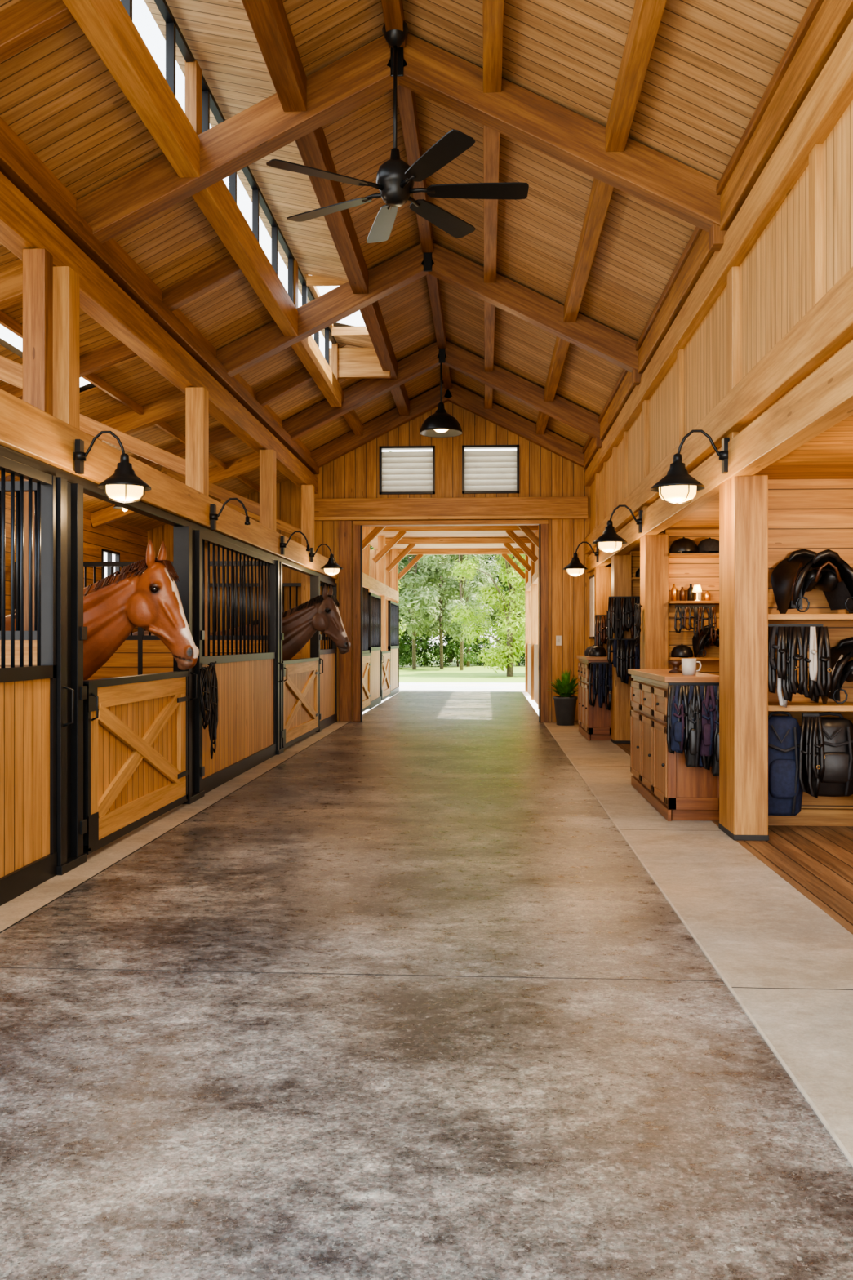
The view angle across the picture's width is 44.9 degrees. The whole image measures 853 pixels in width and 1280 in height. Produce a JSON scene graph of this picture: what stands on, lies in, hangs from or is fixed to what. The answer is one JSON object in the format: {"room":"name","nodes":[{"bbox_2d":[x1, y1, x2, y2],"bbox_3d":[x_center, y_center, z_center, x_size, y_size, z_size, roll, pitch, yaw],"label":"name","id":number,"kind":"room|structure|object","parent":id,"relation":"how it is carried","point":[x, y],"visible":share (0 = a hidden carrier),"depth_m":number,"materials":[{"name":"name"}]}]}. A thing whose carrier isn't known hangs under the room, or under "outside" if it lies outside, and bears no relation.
{"room":"farm building","nodes":[
{"label":"farm building","id":0,"kind":"room"},
{"bbox_2d":[4,492,147,632],"bbox_3d":[-5.692,-0.300,11.295,0.060,3.600,15.900,0,0,3],"label":"wall","id":1,"kind":"structure","parent":0,"point":[131,542],"depth_m":16.72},
{"bbox_2d":[0,341,301,538],"bbox_3d":[-4.063,-2.413,11.201,3.256,1.369,15.900,0,0,3],"label":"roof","id":2,"kind":"structure","parent":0,"point":[171,458],"depth_m":11.04,"materials":[{"name":"wood"}]},
{"bbox_2d":[0,310,259,492],"bbox_3d":[-3.626,-2.740,11.176,0.320,0.095,15.900,0,0,3],"label":"window","id":3,"kind":"structure","parent":2,"relation":"attached to","point":[6,321],"depth_m":11.72,"materials":[{"name":"clear glass"}]},
{"bbox_2d":[0,0,391,435],"bbox_3d":[-1.713,-3.864,11.066,1.789,1.173,15.900,0,0,3],"label":"beam","id":4,"kind":"structure","parent":2,"relation":"attached to","point":[107,24],"depth_m":7.92,"materials":[{"name":"wood"}]},
{"bbox_2d":[120,0,338,382],"bbox_3d":[-1.755,-4.179,9.476,0.090,0.723,12.720,0,0,3],"label":"window","id":5,"kind":"structure","parent":4,"relation":"attached to","point":[199,99],"depth_m":8.44,"materials":[{"name":"glass"}]},
{"bbox_2d":[266,20,528,243],"bbox_3d":[-0.183,-3.955,7.819,1.906,1.350,1.859,0,0,3],"label":"ceiling fan","id":6,"kind":"object","parent":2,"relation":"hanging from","point":[395,179],"visible":0.96,"depth_m":7.73,"materials":[{"name":"black metal"}]},
{"bbox_2d":[419,362,462,437],"bbox_3d":[0.230,-3.920,16.213,0.676,1.340,0.676,0,0,3],"label":"pendant lamp","id":7,"kind":"object","parent":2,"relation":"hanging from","point":[441,424],"visible":1,"depth_m":16.08,"materials":[{"name":"black metal"}]},
{"bbox_2d":[147,400,590,722],"bbox_3d":[0.188,-1.625,18.980,11.000,6.250,0.120,0,0,3],"label":"wall","id":8,"kind":"structure","parent":0,"point":[543,473],"depth_m":18.90,"materials":[{"name":"wood"}]},
{"bbox_2d":[379,445,435,494],"bbox_3d":[-0.352,-3.120,18.991,1.020,0.880,0.160,0,0,3],"label":"window","id":9,"kind":"structure","parent":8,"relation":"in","point":[400,472],"depth_m":18.97,"materials":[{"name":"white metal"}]},
{"bbox_2d":[314,496,588,722],"bbox_3d":[0.420,-0.550,18.917,5.030,4.100,0.300,0,0,3],"label":"door frame","id":10,"kind":"structure","parent":8,"relation":"attached to","point":[445,511],"depth_m":18.84,"materials":[{"name":"brown wood"}]},
{"bbox_2d":[462,444,519,493],"bbox_3d":[1.175,-3.120,18.904,1.040,0.880,0.160,0,0,3],"label":"window","id":11,"kind":"structure","parent":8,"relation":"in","point":[483,472],"depth_m":18.88,"materials":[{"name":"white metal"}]},
{"bbox_2d":[362,526,399,699],"bbox_3d":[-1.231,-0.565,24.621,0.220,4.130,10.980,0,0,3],"label":"wall","id":12,"kind":"structure","parent":0,"point":[379,587],"depth_m":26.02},
{"bbox_2d":[362,586,369,653],"bbox_3d":[-1.336,-0.410,20.986,0.032,1.380,2.950,0,0,3],"label":"grill","id":13,"kind":"object","parent":12,"relation":"attached to","point":[365,591],"depth_m":21.86,"materials":[{"name":"black metal"}]},
{"bbox_2d":[362,653,371,711],"bbox_3d":[-1.301,0.870,21.059,0.128,1.180,2.700,0,0,3],"label":"door","id":14,"kind":"structure","parent":12,"relation":"attached to","point":[366,664],"depth_m":21.70,"materials":[{"name":"beige wood"}]},
{"bbox_2d":[368,592,381,708],"bbox_3d":[-1.188,0.230,23.582,0.085,2.540,2.250,0,0,3],"label":"grill","id":15,"kind":"object","parent":12,"relation":"attached to","point":[374,600],"visible":0.94,"depth_m":23.57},
{"bbox_2d":[381,650,391,700],"bbox_3d":[-1.022,0.870,25.926,0.128,1.180,2.350,0,0,3],"label":"door","id":16,"kind":"structure","parent":12,"relation":"attached to","point":[385,655],"depth_m":25.98,"materials":[{"name":"beige wood"}]},
{"bbox_2d":[387,600,399,697],"bbox_3d":[-0.907,0.230,28.474,0.085,2.540,2.650,0,0,3],"label":"grille panel","id":17,"kind":"object","parent":12,"relation":"attached to","point":[393,607],"visible":0.97,"depth_m":28.46,"materials":[{"name":"wood"}]},
{"bbox_2d":[0,0,811,530],"bbox_3d":[-1.444,-3.388,11.051,8.850,2.845,15.900,0,0,3],"label":"ceiling","id":18,"kind":"structure","parent":0,"point":[712,64],"depth_m":8.98,"materials":[{"name":"wood"}]},
{"bbox_2d":[0,132,319,493],"bbox_3d":[-2.552,-2.960,11.114,0.230,0.520,15.900,0,0,3],"label":"beam","id":19,"kind":"structure","parent":18,"relation":"attached to","point":[33,215],"depth_m":8.98,"materials":[{"name":"wood"}]},
{"bbox_2d":[0,242,642,481],"bbox_3d":[-1.467,-3.243,12.298,8.330,2.878,0.212,0,0,3],"label":"roof truss","id":20,"kind":"object","parent":18,"relation":"attached to","point":[596,338],"depth_m":12.15,"materials":[{"name":"wood"}]},
{"bbox_2d":[305,274,368,336],"bbox_3d":[-1.129,-4.492,13.837,0.640,0.201,2.140,0,0,3],"label":"window","id":21,"kind":"structure","parent":18,"relation":"attached to","point":[312,281],"depth_m":13.49,"materials":[{"name":"beige wood"}]},
{"bbox_2d":[90,341,603,528],"bbox_3d":[-1.238,-3.243,16.292,8.330,2.878,0.212,0,0,3],"label":"roof truss","id":22,"kind":"object","parent":18,"relation":"attached to","point":[421,362],"depth_m":16.14,"materials":[{"name":"wood"}]},
{"bbox_2d":[0,33,727,310],"bbox_3d":[-1.708,-3.243,8.105,8.330,2.878,0.212,0,0,3],"label":"roof truss","id":23,"kind":"object","parent":18,"relation":"attached to","point":[641,171],"depth_m":7.95,"materials":[{"name":"wood"}]},
{"bbox_2d":[241,0,666,434],"bbox_3d":[0.370,-4.228,10.897,2.610,1.043,15.600,0,0,3],"label":"ceiling beams","id":24,"kind":"structure","parent":18,"relation":"attached to","point":[268,19],"depth_m":8.87,"materials":[{"name":"wood"}]},
{"bbox_2d":[0,691,852,1279],"bbox_3d":[0.031,1.550,13.020,3.530,0.101,34.000,0,0,3],"label":"floor","id":25,"kind":"structure","parent":0,"point":[406,1000],"depth_m":3.73,"materials":[{"name":"concrete"}]},
{"bbox_2d":[0,720,350,933],"bbox_3d":[-2.209,1.548,7.589,0.320,0.104,22.900,0,0,3],"label":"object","id":26,"kind":"structure","parent":25,"relation":"on","point":[24,905],"depth_m":7.57,"materials":[{"name":"concrete"}]},
{"bbox_2d":[0,455,57,906],"bbox_3d":[-2.493,0.230,4.861,0.085,2.540,3.420,0,0,3],"label":"grille panel","id":27,"kind":"object","parent":26,"relation":"on","point":[28,694],"visible":1,"depth_m":6.23,"materials":[{"name":"wood"}]},
{"bbox_2d":[40,476,87,875],"bbox_3d":[-2.362,0.230,6.766,0.209,2.540,0.420,0,0,3],"label":"steel post","id":28,"kind":"object","parent":26,"relation":"on","point":[71,692],"depth_m":6.82,"materials":[{"name":"metal"}]},
{"bbox_2d":[83,671,188,854],"bbox_3d":[-2.251,0.870,8.187,0.128,1.180,2.350,0,0,3],"label":"door","id":29,"kind":"structure","parent":28,"relation":"attached to","point":[135,771],"depth_m":7.94,"materials":[{"name":"wood"}]},
{"bbox_2d":[202,532,275,794],"bbox_3d":[-2.103,0.230,11.665,0.085,2.540,3.550,0,0,3],"label":"grille panel","id":30,"kind":"object","parent":26,"relation":"on","point":[246,731],"visible":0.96,"depth_m":11.54,"materials":[{"name":"wood"}]},
{"bbox_2d":[207,661,217,759],"bbox_3d":[-2.084,0.680,10.017,0.090,0.948,0.238,0,0,3],"label":"bridle","id":31,"kind":"object","parent":30,"relation":"hanging from","point":[213,721],"visible":0.98,"depth_m":10.01,"materials":[{"name":"black leather"}]},
{"bbox_2d":[320,577,337,729],"bbox_3d":[-1.744,0.230,17.904,0.085,2.540,2.050,0,0,3],"label":"grille panel","id":32,"kind":"object","parent":26,"relation":"on","point":[328,678],"visible":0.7,"depth_m":18.07,"materials":[{"name":"wood"}]},
{"bbox_2d":[173,525,204,804],"bbox_3d":[-2.197,0.230,9.642,0.209,2.540,0.500,0,0,3],"label":"steel post","id":33,"kind":"object","parent":25,"relation":"on","point":[187,541],"depth_m":9.68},
{"bbox_2d":[199,666,210,728],"bbox_3d":[-2.100,0.547,9.744,0.090,0.603,0.230,0,0,3],"label":"bridle","id":34,"kind":"object","parent":33,"relation":"hanging from","point":[204,682],"visible":1,"depth_m":9.72,"materials":[{"name":"black leather"}]},
{"bbox_2d":[266,560,284,755],"bbox_3d":[-1.969,0.230,13.600,0.209,2.540,0.330,0,0,3],"label":"steel post","id":35,"kind":"object","parent":25,"relation":"on","point":[279,635],"depth_m":13.50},
{"bbox_2d":[282,657,319,749],"bbox_3d":[-1.846,0.870,15.241,0.128,1.180,2.980,0,0,3],"label":"door","id":36,"kind":"structure","parent":35,"relation":"attached to","point":[300,682],"depth_m":15.12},
{"bbox_2d":[310,576,323,732],"bbox_3d":[-1.785,0.230,16.815,0.209,2.540,0.170,0,0,3],"label":"steel post","id":37,"kind":"object","parent":25,"relation":"on","point":[314,580],"depth_m":16.75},
{"bbox_2d":[310,382,584,467],"bbox_3d":[0.393,-3.885,18.788,5.359,1.592,0.160,0,0,3],"label":"roof truss","id":38,"kind":"object","parent":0,"point":[458,395],"depth_m":18.71,"materials":[{"name":"wood"}]},
{"bbox_2d":[369,531,535,549],"bbox_3d":[0.820,-2.655,24.754,5.200,0.030,11.480,0,0,3],"label":"ceiling","id":39,"kind":"structure","parent":0,"point":[374,543],"depth_m":26.36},
{"bbox_2d":[362,525,538,550],"bbox_3d":[0.476,-2.193,20.506,4.000,0.874,0.160,0,0,3],"label":"tie beam","id":40,"kind":"structure","parent":39,"relation":"attached to","point":[376,531],"depth_m":20.53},
{"bbox_2d":[369,525,537,563],"bbox_3d":[0.648,-2.193,23.502,4.000,0.874,0.160,0,0,3],"label":"tie beam","id":41,"kind":"structure","parent":39,"relation":"attached to","point":[509,530],"depth_m":23.44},
{"bbox_2d":[385,537,531,572],"bbox_3d":[0.826,-2.193,26.596,4.000,0.874,0.160,0,0,3],"label":"tie beam","id":42,"kind":"structure","parent":39,"relation":"attached to","point":[506,541],"depth_m":26.52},
{"bbox_2d":[393,548,525,579],"bbox_3d":[1.014,-2.298,29.871,4.000,1.084,0.160,0,0,3],"label":"tie beam","id":43,"kind":"structure","parent":39,"relation":"attached to","point":[420,553],"depth_m":29.80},
{"bbox_2d":[399,652,524,682],"bbox_3d":[5.058,1.561,88.105,120.000,0.118,103.500,0,0,3],"label":"lawn","id":44,"kind":"structure","parent":0,"point":[451,673],"depth_m":45.72,"materials":[{"name":"green plant"}]},
{"bbox_2d":[399,626,417,666],"bbox_3d":[-1.996,0.325,54.472,2.902,2.627,3.173,0,0,8],"label":"shrub","id":45,"kind":"object","parent":44,"relation":"on","point":[404,649],"visible":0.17,"depth_m":54.24,"materials":[{"name":"green plant"}]},
{"bbox_2d":[371,546,466,669],"bbox_3d":[-0.245,-3.612,51.992,4.556,10.428,5.772,0,0,9],"label":"birch tree","id":46,"kind":"object","parent":44,"relation":"on","point":[419,620],"visible":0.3,"depth_m":51.13,"materials":[{"name":"green plant"}]},
{"bbox_2d":[399,621,447,666],"bbox_3d":[-0.472,0.217,57.763,3.464,2.868,3.169,0,0,-31],"label":"shrub","id":47,"kind":"object","parent":44,"relation":"on","point":[421,652],"visible":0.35,"depth_m":57.19,"materials":[{"name":"green plant"}]},
{"bbox_2d":[399,554,495,668],"bbox_3d":[1.106,-3.612,54.284,5.772,10.428,4.556,0,0,42],"label":"birch tree","id":48,"kind":"object","parent":44,"relation":"on","point":[433,630],"visible":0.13,"depth_m":53.44,"materials":[{"name":"green plant"}]},
{"bbox_2d":[426,629,479,666],"bbox_3d":[1.478,0.231,58.039,3.425,2.836,3.133,0,0,11],"label":"shrub","id":49,"kind":"object","parent":44,"relation":"on","point":[453,648],"visible":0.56,"depth_m":57.36,"materials":[{"name":"green plant"}]},
{"bbox_2d":[413,554,501,670],"bbox_3d":[1.412,-3.101,51.146,4.100,9.385,5.194,0,0,17],"label":"birch tree","id":50,"kind":"object","parent":44,"relation":"on","point":[480,580],"visible":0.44,"depth_m":50.31,"materials":[{"name":"green plant"}]},
{"bbox_2d":[419,554,517,666],"bbox_3d":[2.267,-4.011,58.396,6.223,11.243,4.911,0,0,-21],"label":"birch tree","id":51,"kind":"object","parent":44,"relation":"on","point":[468,664],"visible":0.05,"depth_m":57.93,"materials":[{"name":"green plant"}]},
{"bbox_2d":[449,554,524,676],"bbox_3d":[3.280,-2.424,42.696,4.510,8.050,4.647,0,0,-11],"label":"maple tree","id":52,"kind":"object","parent":44,"relation":"on","point":[508,608],"visible":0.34,"depth_m":42.24,"materials":[{"name":"green plant"}]},
{"bbox_2d":[395,682,529,695],"bbox_3d":[3.403,1.562,33.109,21.000,0.116,6.500,0,0,3],"label":"apron","id":53,"kind":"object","parent":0,"point":[403,686],"visible":0.02,"depth_m":33.03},
{"bbox_2d":[524,525,538,709],"bbox_3d":[2.623,-0.570,24.400,0.160,4.140,10.980,0,0,3],"label":"wall","id":54,"kind":"structure","parent":0,"point":[531,580],"depth_m":25.80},
{"bbox_2d":[630,551,639,710],"bbox_3d":[4.178,0.100,15.025,2.380,2.800,0.080,0,0,3],"label":"wall","id":55,"kind":"structure","parent":0,"point":[635,554],"depth_m":15.05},
{"bbox_2d":[631,577,639,648],"bbox_3d":[3.508,-0.385,14.873,1.100,1.030,0.300,0,0,3],"label":"shelf","id":56,"kind":"object","parent":55,"relation":"attached to","point":[633,578],"visible":0.12,"depth_m":14.76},
{"bbox_2d":[607,596,639,644],"bbox_3d":[2.851,-0.215,14.601,0.560,0.810,0.160,0,0,3],"label":"bridle","id":57,"kind":"object","parent":56,"relation":"hanging from","point":[621,618],"visible":0.72,"depth_m":14.57,"materials":[{"name":"black leather"}]},
{"bbox_2d":[664,529,719,675],"bbox_3d":[4.012,0.100,12.130,2.380,2.800,0.080,0,0,3],"label":"wall","id":58,"kind":"structure","parent":0,"point":[683,572],"depth_m":12.14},
{"bbox_2d":[668,552,719,660],"bbox_3d":[3.452,-0.385,11.972,1.280,1.230,0.300,0,0,3],"label":"shelf","id":59,"kind":"object","parent":58,"relation":"attached to","point":[677,554],"visible":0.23,"depth_m":11.85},
{"bbox_2d":[669,537,697,553],"bbox_3d":[2.991,-1.099,11.974,0.322,0.197,0.351,0,0,3],"label":"helmet","id":60,"kind":"object","parent":59,"relation":"on","point":[683,544],"visible":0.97,"depth_m":11.87,"materials":[{"name":"black plastic"}]},
{"bbox_2d":[674,604,717,643],"bbox_3d":[3.076,-0.183,11.766,0.484,0.433,0.154,0,0,3],"label":"bridle","id":61,"kind":"object","parent":59,"relation":"hanging from","point":[682,613],"visible":1,"depth_m":11.77,"materials":[{"name":"black leather"}]},
{"bbox_2d":[692,625,719,657],"bbox_3d":[3.310,0.016,11.945,0.410,0.390,0.350,0,0,3],"label":"saddle","id":62,"kind":"object","parent":59,"relation":"on","point":[700,642],"visible":0.56,"depth_m":11.86,"materials":[{"name":"black leather"}]},
{"bbox_2d":[697,537,719,552],"bbox_3d":[3.291,-1.095,11.957,0.308,0.188,0.336,0,0,3],"label":"helmet","id":63,"kind":"object","parent":59,"relation":"on","point":[707,545],"visible":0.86,"depth_m":11.85,"materials":[{"name":"black plastic"}]},
{"bbox_2d":[543,721,852,1166],"bbox_3d":[1.877,1.546,7.354,0.816,0.107,22.900,0,0,3],"label":"walkway","id":64,"kind":"structure","parent":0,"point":[788,963],"depth_m":5.29,"materials":[{"name":"concrete"}]},
{"bbox_2d":[544,669,577,725],"bbox_3d":[2.417,1.002,18.169,0.781,0.984,0.785,0,0,-13],"label":"potted plant","id":65,"kind":"object","parent":64,"relation":"on","point":[565,704],"visible":0.97,"depth_m":18.00,"materials":[{"name":"green plant"}]},
{"bbox_2d":[590,100,852,645],"bbox_3d":[2.361,-0.975,6.325,0.190,4.950,24.900,0,0,3],"label":"wall","id":66,"kind":"structure","parent":0,"point":[774,275],"depth_m":7.10,"materials":[{"name":"wood"}]},
{"bbox_2d":[563,542,598,576],"bbox_3d":[2.530,-1.317,16.783,0.613,0.566,0.406,0,0,3],"label":"wall lamp","id":67,"kind":"object","parent":66,"relation":"attached to","point":[575,567],"visible":0.98,"depth_m":16.72,"materials":[{"name":"black metal"}]},
{"bbox_2d":[589,574,594,639],"bbox_3d":[2.919,-0.575,18.137,0.049,1.110,0.710,0,0,3],"label":"notice board","id":68,"kind":"object","parent":66,"relation":"attached to","point":[592,577],"visible":0.79,"depth_m":18.03,"materials":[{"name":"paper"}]},
{"bbox_2d":[607,638,639,684],"bbox_3d":[2.824,0.302,14.502,0.550,0.644,0.160,0,0,3],"label":"bridle","id":69,"kind":"object","parent":66,"relation":"hanging from","point":[620,651],"visible":0.73,"depth_m":14.48,"materials":[{"name":"black leather"}]},
{"bbox_2d":[603,144,822,519],"bbox_3d":[2.529,-2.320,11.073,0.060,0.960,10.520,0,0,3],"label":"wall batten","id":70,"kind":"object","parent":66,"relation":"attached to","point":[815,156],"depth_m":5.88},
{"bbox_2d":[582,0,852,573],"bbox_3d":[2.487,-2.325,10.825,0.245,2.210,15.900,0,0,3],"label":"wooden beam","id":71,"kind":"structure","parent":66,"relation":"attached to","point":[810,90],"depth_m":6.76,"materials":[{"name":"wood"}]},
{"bbox_2d":[605,413,852,566],"bbox_3d":[3.907,-1.350,10.744,2.630,0.100,15.900,0,0,3],"label":"ceiling","id":72,"kind":"structure","parent":0,"point":[828,455],"depth_m":7.66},
{"bbox_2d":[615,743,852,933],"bbox_3d":[3.652,1.546,7.253,2.740,0.108,22.900,0,0,3],"label":"floor","id":73,"kind":"structure","parent":0,"point":[817,861],"depth_m":6.99,"materials":[{"name":"brown wood"}]},
{"bbox_2d":[576,655,611,740],"bbox_3d":[2.616,0.875,16.076,0.418,1.250,1.660,0,0,3],"label":"cabinet","id":74,"kind":"object","parent":73,"relation":"on","point":[595,722],"visible":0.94,"depth_m":15.31,"materials":[{"name":"brown wood"}]},
{"bbox_2d":[588,662,612,710],"bbox_3d":[2.592,0.682,15.157,0.411,0.704,0.158,0,0,3],"label":"bridle","id":75,"kind":"object","parent":74,"relation":"hanging from","point":[599,669],"visible":0.91,"depth_m":15.13,"materials":[{"name":"black leather"}]},
{"bbox_2d":[594,473,611,656],"bbox_3d":[2.978,-0.778,17.408,0.260,4.544,0.310,0,0,3],"label":"column","id":76,"kind":"structure","parent":73,"relation":"on","point":[602,575],"depth_m":17.26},
{"bbox_2d":[594,614,607,647],"bbox_3d":[2.918,-0.059,17.161,0.239,0.721,0.160,0,0,3],"label":"bridle","id":77,"kind":"object","parent":76,"relation":"attached to","point":[600,620],"visible":0.8,"depth_m":17.14,"materials":[{"name":"black leather"}]},
{"bbox_2d":[610,446,631,743],"bbox_3d":[2.841,-0.778,15.037,0.260,4.544,0.360,0,0,3],"label":"column","id":78,"kind":"structure","parent":73,"relation":"on","point":[621,565],"depth_m":14.86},
{"bbox_2d":[640,400,668,669],"bbox_3d":[2.687,-0.778,12.166,0.280,4.544,0.410,0,0,3],"label":"column","id":79,"kind":"structure","parent":73,"relation":"on","point":[654,548],"depth_m":11.97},
{"bbox_2d":[592,505,643,552],"bbox_3d":[2.263,-1.307,12.140,0.613,0.566,0.406,0,0,3],"label":"wall lamp","id":80,"kind":"object","parent":79,"relation":"attached to","point":[610,541],"visible":0.99,"depth_m":12.08,"materials":[{"name":"black metal"}]},
{"bbox_2d":[627,668,719,821],"bbox_3d":[2.273,0.900,9.560,0.518,1.200,2.210,0,0,3],"label":"base cabinet","id":81,"kind":"object","parent":73,"relation":"on","point":[677,791],"visible":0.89,"depth_m":8.77,"materials":[{"name":"brown wood"}]},
{"bbox_2d":[666,682,719,769],"bbox_3d":[2.208,0.722,8.389,0.494,0.743,0.157,0,0,3],"label":"halter","id":82,"kind":"object","parent":81,"relation":"hanging from","point":[685,690],"visible":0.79,"depth_m":8.35,"materials":[{"name":"fabric"}]},
{"bbox_2d":[670,694,684,751],"bbox_3d":[2.042,0.669,8.364,0.119,0.462,0.144,0,0,3],"label":"pouch","id":83,"kind":"object","parent":82,"relation":"hanging from","point":[677,729],"visible":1,"depth_m":8.34,"materials":[{"name":"blue fabric"}]},
{"bbox_2d":[685,694,700,767],"bbox_3d":[2.162,0.734,8.358,0.119,0.592,0.144,0,0,3],"label":"pouch","id":84,"kind":"object","parent":82,"relation":"hanging from","point":[693,750],"visible":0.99,"depth_m":8.32,"materials":[{"name":"black leather"}]},
{"bbox_2d":[699,696,714,755],"bbox_3d":[2.272,0.689,8.351,0.119,0.502,0.144,0,0,3],"label":"pouch","id":85,"kind":"object","parent":82,"relation":"hanging from","point":[707,740],"visible":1,"depth_m":8.31,"materials":[{"name":"fabric"}]},
{"bbox_2d":[711,695,719,776],"bbox_3d":[2.371,0.769,8.345,0.119,0.662,0.144,0,0,3],"label":"pouch","id":86,"kind":"object","parent":82,"relation":"hanging from","point":[715,757],"visible":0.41,"depth_m":8.33,"materials":[{"name":"fabric"}]},
{"bbox_2d":[718,266,768,840],"bbox_3d":[2.433,-0.778,7.924,0.260,4.544,0.510,0,0,3],"label":"column","id":87,"kind":"structure","parent":73,"relation":"on","point":[743,500],"depth_m":7.68,"materials":[{"name":"wood"}]},
{"bbox_2d":[650,429,729,504],"bbox_3d":[2.017,-1.317,7.847,0.613,0.566,0.406,0,0,3],"label":"wall lamp","id":88,"kind":"object","parent":87,"relation":"attached to","point":[677,486],"visible":1,"depth_m":7.79,"materials":[{"name":"black metal"}]},
{"bbox_2d":[768,613,852,826],"bbox_3d":[3.718,0.650,8.060,2.300,1.700,0.480,0,0,3],"label":"shelf","id":89,"kind":"object","parent":73,"relation":"on","point":[806,816],"visible":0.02,"depth_m":8.26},
{"bbox_2d":[768,711,803,816],"bbox_3d":[2.741,0.949,7.974,0.330,0.802,0.284,0,0,3],"label":"bag","id":90,"kind":"object","parent":89,"relation":"hanging from","point":[785,793],"visible":0.84,"depth_m":7.89,"materials":[{"name":"blue fabric"}]},
{"bbox_2d":[768,624,831,707],"bbox_3d":[2.794,0.197,7.793,0.514,0.634,0.158,0,0,3],"label":"straps","id":91,"kind":"object","parent":89,"relation":"hanging from","point":[788,636],"visible":0.98,"depth_m":7.76,"materials":[{"name":"black leather"}]},
{"bbox_2d":[770,548,852,613],"bbox_3d":[3.049,-0.461,8.082,0.581,0.552,0.496,0,0,-4],"label":"saddle","id":92,"kind":"object","parent":89,"relation":"on","point":[791,578],"visible":1,"depth_m":7.99,"materials":[{"name":"black leather"}]},
{"bbox_2d":[799,713,825,798],"bbox_3d":[2.932,0.875,7.809,0.178,0.630,0.151,0,0,40],"label":"bridle","id":93,"kind":"object","parent":89,"relation":"hanging from","point":[812,721],"visible":1,"depth_m":7.76,"materials":[{"name":"black leather"}]},
{"bbox_2d":[802,711,852,796],"bbox_3d":[3.123,0.879,7.972,0.409,0.642,0.324,0,0,3],"label":"bag","id":94,"kind":"object","parent":89,"relation":"hanging from","point":[837,780],"visible":0.72,"depth_m":7.87,"materials":[{"name":"black leather"}]},
{"bbox_2d":[821,636,852,703],"bbox_3d":[3.387,0.244,8.063,0.570,0.541,0.486,0,0,9],"label":"saddle","id":95,"kind":"object","parent":89,"relation":"on","point":[842,668],"visible":0.76,"depth_m":7.94,"materials":[{"name":"black leather"}]},
{"bbox_2d":[768,479,852,808],"bbox_3d":[3.734,0.100,8.340,2.500,2.800,0.080,0,0,3],"label":"shelf","id":96,"kind":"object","parent":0,"point":[815,515],"depth_m":8.33,"materials":[{"name":"wood"}]},
{"bbox_3d":[-4.165,1.550,7.701,3.600,0.100,22.900,0,0,3],"label":"floor","id":97,"kind":"structure","parent":0,"visible":0},
{"bbox_2d":[0,480,36,667],"bbox_3d":[-4.198,0.230,6.872,3.430,2.540,0.080,0,0,3],"label":"stall partition","id":98,"kind":"object","parent":97,"relation":"on","point":[7,484],"visible":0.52,"depth_m":6.77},
{"bbox_2d":[22,248,79,631],"bbox_3d":[-2.673,-0.595,7.345,0.200,4.190,0.540,0,0,3],"label":"timber post","id":99,"kind":"object","parent":97,"relation":"on","point":[50,293],"visible":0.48,"depth_m":7.11,"materials":[{"name":"wood"}]},
{"bbox_2d":[4,538,199,680],"bbox_3d":[-3.580,0.387,8.263,3.612,2.351,0.732,0,0,1],"label":"chestnut horse","id":100,"kind":"object","parent":97,"relation":"on","point":[144,594],"visible":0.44,"depth_m":8.04},
{"bbox_2d":[14,560,264,679],"bbox_3d":[-3.807,0.230,13.691,3.430,2.540,0.080,0,0,3],"label":"stall partition","id":101,"kind":"object","parent":97,"relation":"on","point":[140,654],"visible":0.2,"depth_m":13.66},
{"bbox_2d":[0,388,337,582],"bbox_3d":[-2.208,-1.232,11.095,0.220,0.375,15.900,0,0,3],"label":"header beam","id":102,"kind":"structure","parent":101,"relation":"on","point":[31,437],"depth_m":8.04,"materials":[{"name":"brown wood"}]},
{"bbox_2d":[73,431,151,502],"bbox_3d":[-2.093,-1.150,6.851,0.521,0.481,0.345,0,0,3],"label":"wall lamp","id":103,"kind":"object","parent":102,"relation":"attached to","point":[124,486],"visible":1,"depth_m":6.80,"materials":[{"name":"black metal"}]},
{"bbox_2d":[209,497,250,529],"bbox_3d":[-1.956,-1.253,10.229,0.418,0.314,0.095,0,0,3],"label":"bracket","id":104,"kind":"object","parent":102,"relation":"attached to","point":[213,516],"visible":1,"depth_m":10.21,"materials":[{"name":"black metal"}]},
{"bbox_2d":[309,543,342,575],"bbox_3d":[-1.562,-1.248,16.016,0.533,0.493,0.353,0,0,3],"label":"wall lamp","id":105,"kind":"object","parent":102,"relation":"attached to","point":[331,567],"visible":1,"depth_m":15.96,"materials":[{"name":"black metal"}]},
{"bbox_2d":[185,386,208,656],"bbox_3d":[-2.460,-0.595,11.059,0.200,4.190,0.200,0,0,3],"label":"timber post","id":106,"kind":"object","parent":97,"relation":"on","point":[197,398],"visible":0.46,"depth_m":10.96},
{"bbox_2d":[144,582,328,659],"bbox_3d":[-3.506,0.230,18.932,3.430,2.540,0.080,0,0,3],"label":"wall","id":107,"kind":"structure","parent":97,"relation":"on","point":[298,655],"depth_m":18.89,"materials":[{"name":"brown wood"}]},
{"bbox_2d":[129,584,351,660],"bbox_3d":[-2.907,0.356,15.336,3.606,2.351,0.732,0,0,1],"label":"bay horse","id":108,"kind":"object","parent":97,"relation":"on","point":[321,613],"visible":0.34,"depth_m":15.11},
{"bbox_2d":[259,449,275,635],"bbox_3d":[-2.254,-0.595,14.653,0.200,4.190,0.200,0,0,3],"label":"timber post","id":109,"kind":"object","parent":97,"relation":"on","point":[267,457],"visible":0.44,"depth_m":14.55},
{"bbox_2d":[301,484,314,658],"bbox_3d":[-2.065,-0.595,17.948,0.200,4.190,0.200,0,0,3],"label":"timber post","id":110,"kind":"object","parent":97,"relation":"on","point":[307,491],"visible":0.44,"depth_m":17.85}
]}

